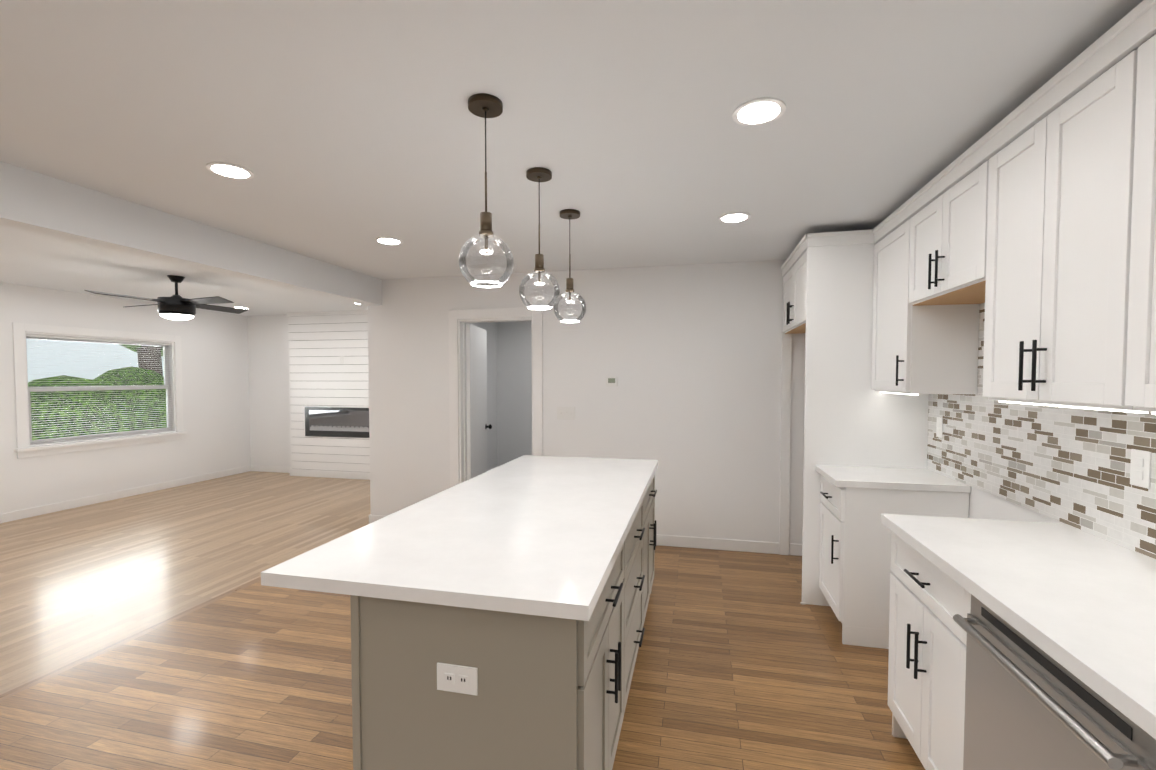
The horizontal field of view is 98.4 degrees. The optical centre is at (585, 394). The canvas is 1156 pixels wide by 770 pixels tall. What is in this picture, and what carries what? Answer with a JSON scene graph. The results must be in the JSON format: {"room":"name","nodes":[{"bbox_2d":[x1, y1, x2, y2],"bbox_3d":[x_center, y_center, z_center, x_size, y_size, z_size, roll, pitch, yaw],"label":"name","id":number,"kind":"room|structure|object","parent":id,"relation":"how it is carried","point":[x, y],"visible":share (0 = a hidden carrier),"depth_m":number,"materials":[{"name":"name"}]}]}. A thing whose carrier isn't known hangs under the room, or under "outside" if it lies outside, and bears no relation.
{"room":"kitchen","nodes":[
{"label":"kitchen","id":0,"kind":"room"},
{"bbox_2d":[0,282,250,513],"bbox_3d":[-6.412,0.146,3.170,0.120,2.440,9.640,0,2,13],"label":"wall","id":1,"kind":"structure","parent":0,"point":[215,387],"depth_m":6.29,"materials":[{"name":"white paint"}]},
{"bbox_2d":[12,322,187,458],"bbox_3d":[-5.744,-0.069,5.996,0.180,1.410,1.750,0,2,13],"label":"double-hung window","id":2,"kind":"structure","parent":1,"relation":"in","point":[27,446],"depth_m":5.82,"materials":[{"name":"white paint"}]},
{"bbox_2d":[0,465,251,522],"bbox_3d":[-6.347,1.319,3.195,0.013,0.095,9.640,0,2,13],"label":"baseboard","id":3,"kind":"structure","parent":1,"relation":"attached to","point":[45,509],"depth_m":6.02,"materials":[{"name":"white paint"}]},
{"bbox_2d":[0,577,260,700],"bbox_3d":[-2.676,1.424,2.371,0.060,0.060,10.040,0,2,13],"label":"board","id":4,"kind":"object","parent":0,"point":[12,692],"visible":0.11,"depth_m":2.75,"materials":[{"name":"brown wood"}]},
{"bbox_2d":[0,471,370,694],"bbox_3d":[-4.627,1.409,2.810,3.940,0.060,10.040,0,2,13],"label":"floor","id":5,"kind":"structure","parent":0,"point":[77,583],"depth_m":4.21,"materials":[{"name":"brown wood"}]},
{"bbox_2d":[247,315,290,466],"bbox_3d":[-3.543,-0.001,7.524,3.804,2.440,0.120,0,2,13],"label":"wall","id":6,"kind":"structure","parent":0,"point":[268,361],"depth_m":7.77,"materials":[{"name":"white paint"}]},
{"bbox_2d":[252,465,290,472],"bbox_3d":[-4.833,1.159,7.783,0.890,0.105,0.016,0,2,13],"label":"baseboard","id":7,"kind":"structure","parent":6,"relation":"attached to","point":[280,469],"depth_m":7.80,"materials":[{"name":"white paint"}]},
{"bbox_2d":[287,310,369,471],"bbox_3d":[-3.541,0.005,7.363,1.824,2.440,0.192,0,2,13],"label":"wall","id":8,"kind":"structure","parent":0,"point":[319,345],"depth_m":7.33,"materials":[{"name":"white paint"}]},
{"bbox_2d":[288,469,369,479],"bbox_3d":[-3.560,1.175,7.316,1.826,0.105,0.016,0,2,13],"label":"baseboard","id":9,"kind":"structure","parent":8,"relation":"attached to","point":[293,472],"depth_m":7.35,"materials":[{"name":"white paint"}]},
{"bbox_2d":[305,407,368,437],"bbox_3d":[-3.559,0.402,7.284,1.251,0.435,0.020,0,2,13],"label":"fireplace insert","id":10,"kind":"object","parent":8,"relation":"attached to","point":[336,422],"visible":0.9,"depth_m":7.29,"materials":[{"name":"black metal"}]},
{"bbox_2d":[340,356,343,363],"bbox_3d":[-3.541,-0.505,7.253,0.070,0.114,0.012,0,2,13],"label":"outlet","id":11,"kind":"object","parent":8,"relation":"attached to","point":[341,359],"visible":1,"depth_m":7.25,"materials":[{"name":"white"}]},
{"bbox_2d":[368,305,496,515],"bbox_3d":[-1.756,0.036,6.430,0.164,2.440,2.990,0,2,13],"label":"wall","id":12,"kind":"structure","parent":0,"point":[376,413],"depth_m":4.99,"materials":[{"name":"white paint"}]},
{"bbox_2d":[369,514,385,523],"bbox_3d":[-1.731,1.260,4.927,0.880,0.095,0.016,0,2,13],"label":"baseboard","id":13,"kind":"structure","parent":12,"relation":"attached to","point":[372,518],"depth_m":5.00,"materials":[{"name":"white paint"}]},
{"bbox_2d":[0,545,924,769],"bbox_3d":[-0.604,1.477,0.783,4.680,0.060,7.850,0,2,13],"label":"floor","id":14,"kind":"structure","parent":0,"point":[746,661],"depth_m":2.34,"materials":[{"name":"brown wood"}]},
{"bbox_2d":[350,463,657,769],"bbox_3d":[-0.072,0.955,2.396,0.700,0.876,2.200,0,2,13],"label":"kitchen island","id":15,"kind":"object","parent":14,"relation":"on","point":[434,688],"depth_m":1.35,"materials":[{"name":"painted wood"},{"name":"quartz"},{"name":"black metal"}]},
{"bbox_2d":[261,455,656,622],"bbox_3d":[-0.218,0.497,2.417,0.966,0.038,2.230,0,2,13],"label":"island countertop","id":16,"kind":"structure","parent":15,"relation":"on","point":[540,537],"depth_m":1.66,"materials":[{"name":"white stone"}]},
{"bbox_2d":[779,334,791,554],"bbox_3d":[1.657,0.417,4.127,0.075,1.835,0.022,0,2,13],"label":"filler panel","id":17,"kind":"object","parent":14,"relation":"on","point":[786,371],"visible":1,"depth_m":4.12,"materials":[{"name":"white wood"}]},
{"bbox_2d":[800,244,928,605],"bbox_3d":[1.757,0.215,3.141,0.723,2.305,0.032,0,2,13],"label":"panel","id":18,"kind":"object","parent":14,"relation":"on","point":[852,417],"visible":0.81,"depth_m":3.15,"materials":[{"name":"white"}]},
{"bbox_2d":[819,476,968,648],"bbox_3d":[1.739,0.937,2.918,0.650,0.876,0.479,0,2,13],"label":"base cabinet","id":19,"kind":"object","parent":14,"relation":"on","point":[855,571],"visible":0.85,"depth_m":2.72,"materials":[{"name":"white wood"}]},
{"bbox_2d":[815,465,970,492],"bbox_3d":[1.740,0.481,2.895,0.645,0.038,0.494,0,2,13],"label":"countertop","id":20,"kind":"structure","parent":19,"relation":"on","point":[913,479],"depth_m":2.77,"materials":[{"name":"white stone"}]},
{"bbox_2d":[888,531,970,769],"bbox_3d":[1.460,0.979,1.683,0.650,0.876,0.625,0,2,13],"label":"base cabinet","id":21,"kind":"object","parent":14,"relation":"on","point":[929,600],"visible":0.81,"depth_m":1.71,"materials":[{"name":"white wood"}]},
{"bbox_2d":[953,594,1155,769],"bbox_3d":[1.311,1.000,1.082,0.678,0.874,0.606,0,2,13],"label":"dishwasher","id":22,"kind":"object","parent":14,"relation":"on","point":[1029,705],"visible":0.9,"depth_m":1.15,"materials":[{"name":"silver metal"}]},
{"bbox_3d":[1.156,1.024,0.333,0.650,0.876,0.916,0,2,13],"label":"base cabinet","id":23,"kind":"object","parent":14,"relation":"on","visible":0},
{"bbox_2d":[881,514,1155,738],"bbox_3d":[1.293,0.547,0.914,0.645,0.038,2.200,0,2,13],"label":"countertop","id":24,"kind":"structure","parent":23,"relation":"on","point":[1079,604],"depth_m":1.32,"materials":[{"name":"white stone"}]},
{"bbox_2d":[496,321,531,465],"bbox_3d":[0.801,0.006,7.324,4.432,2.440,0.120,0,2,13],"label":"wall","id":25,"kind":"structure","parent":0,"point":[514,390],"depth_m":7.69,"materials":[{"name":"white paint"}]},
{"bbox_2d":[0,0,1154,315],"bbox_3d":[-2.232,-1.105,2.575,8.680,0.100,10.800,0,2,13],"label":"ceiling","id":26,"kind":"structure","parent":0,"point":[346,132],"depth_m":1.87,"materials":[{"name":"white paint"}]},
{"bbox_2d":[84,275,247,319],"bbox_3d":[-3.903,-0.921,4.763,1.032,0.414,1.032,-1,2,-26],"label":"ceiling fan","id":27,"kind":"object","parent":26,"relation":"hanging from","point":[176,306],"visible":1,"depth_m":4.67,"materials":[{"name":"black metal"}]},
{"bbox_2d":[0,161,381,305],"bbox_3d":[-2.912,-0.885,1.264,0.164,0.250,7.530,0,2,13],"label":"beam","id":28,"kind":"structure","parent":26,"relation":"attached to","point":[35,202],"depth_m":2.87,"materials":[{"name":"white paint"}]},
{"bbox_2d":[206,162,253,179],"bbox_3d":[-1.653,-1.042,2.324,0.183,0.007,0.183,0,2,7],"label":"recessed light","id":29,"kind":"object","parent":26,"relation":"in","point":[229,170],"depth_m":2.31,"materials":[{"name":"white paint"}]},
{"bbox_2d":[375,237,402,244],"bbox_3d":[-1.385,-1.082,3.514,0.183,0.007,0.183,-1,2,-32],"label":"recessed light","id":30,"kind":"object","parent":26,"relation":"in","point":[383,240],"depth_m":3.51,"materials":[{"name":"white paint"}]},
{"bbox_2d":[459,93,513,287],"bbox_3d":[-0.351,-0.709,1.765,0.192,0.636,0.192,0,2,13],"label":"pendant light","id":31,"kind":"object","parent":26,"relation":"hanging from","point":[484,105],"visible":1,"depth_m":1.76,"materials":[{"name":"clear glass"}]},
{"bbox_2d":[519,167,559,309],"bbox_3d":[-0.217,-0.729,2.360,0.192,0.636,0.192,0,2,13],"label":"pendant light","id":32,"kind":"object","parent":26,"relation":"hanging from","point":[538,174],"visible":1,"depth_m":2.36,"materials":[{"name":"clear glass"}]},
{"bbox_2d":[554,209,585,322],"bbox_3d":[-0.090,-0.748,2.925,0.192,0.636,0.192,0,2,13],"label":"pendant light","id":33,"kind":"object","parent":26,"relation":"hanging from","point":[569,214],"visible":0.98,"depth_m":2.92,"materials":[{"name":"clear glass"}]},
{"bbox_2d":[719,212,749,222],"bbox_3d":[0.898,-1.065,3.000,0.183,0.007,0.183,-1,2,-32],"label":"recessed light","id":34,"kind":"object","parent":26,"relation":"in","point":[734,217],"depth_m":2.98,"materials":[{"name":"white paint"}]},
{"bbox_2d":[732,97,785,125],"bbox_3d":[0.630,-1.025,1.810,0.183,0.007,0.183,0,2,7],"label":"recessed light","id":35,"kind":"object","parent":26,"relation":"in","point":[759,111],"depth_m":1.80,"materials":[{"name":"white paint"}]},
{"bbox_2d":[382,260,805,554],"bbox_3d":[0.171,0.101,4.526,4.432,2.440,0.120,0,2,13],"label":"wall","id":36,"kind":"structure","parent":0,"point":[689,357],"depth_m":4.36,"materials":[{"name":"white paint"}]},
{"bbox_2d":[466,323,491,479],"bbox_3d":[-1.134,0.287,5.256,0.174,1.993,0.730,0,2,2],"label":"hall door","id":37,"kind":"structure","parent":36,"relation":"in","point":[476,363],"depth_m":5.14,"materials":[{"name":"white paint"}]},
{"bbox_2d":[448,308,542,487],"bbox_3d":[-0.831,0.253,4.757,0.935,2.119,0.156,0,2,13],"label":"door frame","id":38,"kind":"structure","parent":36,"relation":"attached to","point":[457,389],"depth_m":4.74,"materials":[{"name":"white paint"}]},
{"bbox_2d":[557,407,574,419],"bbox_3d":[-0.176,0.168,4.535,0.170,0.116,0.018,0,2,13],"label":"switch plate","id":39,"kind":"object","parent":36,"relation":"attached to","point":[565,413],"visible":1,"depth_m":4.54,"materials":[{"name":"white plastic"}]},
{"bbox_2d":[606,377,617,386],"bbox_3d":[0.237,-0.116,4.430,0.100,0.090,0.023,0,2,13],"label":"thermostat","id":40,"kind":"object","parent":36,"relation":"attached to","point":[611,381],"visible":0.98,"depth_m":4.42,"materials":[{"name":"white plastic"}]},
{"bbox_2d":[656,534,778,553],"bbox_3d":[0.616,1.278,4.398,2.060,0.095,0.013,0,2,13],"label":"baseboard","id":41,"kind":"structure","parent":36,"relation":"attached to","point":[722,544],"depth_m":4.27,"materials":[{"name":"white paint"}]},
{"bbox_2d":[790,543,801,555],"bbox_3d":[2.011,1.289,4.084,0.630,0.095,0.013,0,2,13],"label":"baseboard","id":42,"kind":"structure","parent":36,"relation":"attached to","point":[795,549],"depth_m":4.14,"materials":[{"name":"white paint"}]},
{"bbox_2d":[969,394,1061,522],"bbox_3d":[1.879,0.194,1.755,0.120,2.440,10.520,0,2,13],"label":"wall","id":43,"kind":"structure","parent":0,"point":[984,505],"depth_m":2.36,"materials":[{"name":"white paint"}]},
{"bbox_2d":[782,250,806,333],"bbox_3d":[1.848,-0.718,3.570,0.748,0.470,0.904,0,2,13],"label":"upper cabinet","id":44,"kind":"object","parent":43,"relation":"attached to","point":[794,299],"visible":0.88,"depth_m":3.59,"materials":[{"name":"white wood"}]},
{"bbox_2d":[781,0,1155,276],"bbox_3d":[1.553,-0.953,2.381,0.414,0.080,3.443,0,2,4],"label":"crown molding","id":45,"kind":"structure","parent":44,"relation":"on","point":[1130,31],"depth_m":1.66,"materials":[{"name":"white wood"}]},
{"bbox_2d":[871,219,978,393],"bbox_3d":[1.871,-0.470,2.811,0.365,0.915,0.539,0,2,13],"label":"upper cabinet","id":46,"kind":"object","parent":43,"relation":"attached to","point":[927,349],"visible":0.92,"depth_m":2.58,"materials":[{"name":"white wood"}]},
{"bbox_2d":[909,160,988,305],"bbox_3d":[1.734,-0.676,2.195,0.365,0.460,0.704,0,2,13],"label":"upper cabinet","id":47,"kind":"object","parent":43,"relation":"attached to","point":[948,243],"visible":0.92,"depth_m":2.17,"materials":[{"name":"white wood"}]},
{"bbox_2d":[927,303,1155,558],"bbox_3d":[1.734,0.046,1.402,0.010,0.930,3.378,0,2,13],"label":"tile backsplash","id":48,"kind":"structure","parent":43,"relation":"attached to","point":[1069,466],"depth_m":1.97,"materials":[{"name":"tile"}]},
{"bbox_2d":[936,417,942,437],"bbox_3d":[2.062,0.190,2.903,0.008,0.116,0.070,0,2,13],"label":"outlet","id":49,"kind":"object","parent":48,"relation":"attached to","point":[939,425],"depth_m":2.89,"materials":[{"name":"white plastic"}]},
{"bbox_2d":[1130,449,1150,488],"bbox_3d":[1.765,0.235,1.587,0.008,0.116,0.070,0,2,13],"label":"outlet","id":50,"kind":"object","parent":48,"relation":"attached to","point":[1140,468],"depth_m":1.58,"materials":[{"name":"white plastic"}]},
{"bbox_2d":[983,49,1137,409],"bbox_3d":[1.585,-0.427,1.542,0.365,0.915,0.647,0,2,13],"label":"upper cabinet","id":51,"kind":"object","parent":43,"relation":"attached to","point":[1059,210],"visible":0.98,"depth_m":1.48,"materials":[{"name":"white wood"}]},
{"bbox_2d":[881,392,1155,414],"bbox_3d":[1.580,0.022,1.934,0.015,0.008,2.370,0,2,13],"label":"led strip","id":52,"kind":"object","parent":51,"relation":"attached to","point":[1129,411],"visible":0.71,"depth_m":1.50,"materials":[{"name":"white plastic"}]},
{"bbox_2d":[1125,34,1155,411],"bbox_3d":[1.458,-0.408,0.976,0.365,0.915,0.510,0,2,13],"label":"upper cabinet","id":53,"kind":"object","parent":43,"relation":"attached to","point":[1140,390],"visible":1,"depth_m":1.22,"materials":[{"name":"white wood"}]},
{"label":"outside","id":54,"kind":"structure","parent":0,"visible":0},
{"bbox_2d":[26,338,163,380],"bbox_3d":[-10.658,-1.528,7.434,0.100,6.500,15.000,0,2,13],"label":"sky","id":55,"kind":"structure","parent":54,"point":[90,362],"depth_m":9.83,"materials":[{"name":"white"}]},
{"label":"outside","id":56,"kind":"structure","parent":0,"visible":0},
{"bbox_3d":[-8.228,1.763,6.997,5.080,0.050,15.000,0,2,13],"label":"lawn","id":57,"kind":"structure","parent":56,"visible":0},
{"bbox_2d":[28,344,166,439],"bbox_3d":[-8.447,-1.070,7.270,3.111,5.804,10.238,0,2,13],"label":"tree","id":58,"kind":"object","parent":57,"relation":"on","point":[150,374],"depth_m":7.46,"materials":[{"name":"green plant"}]}
]}

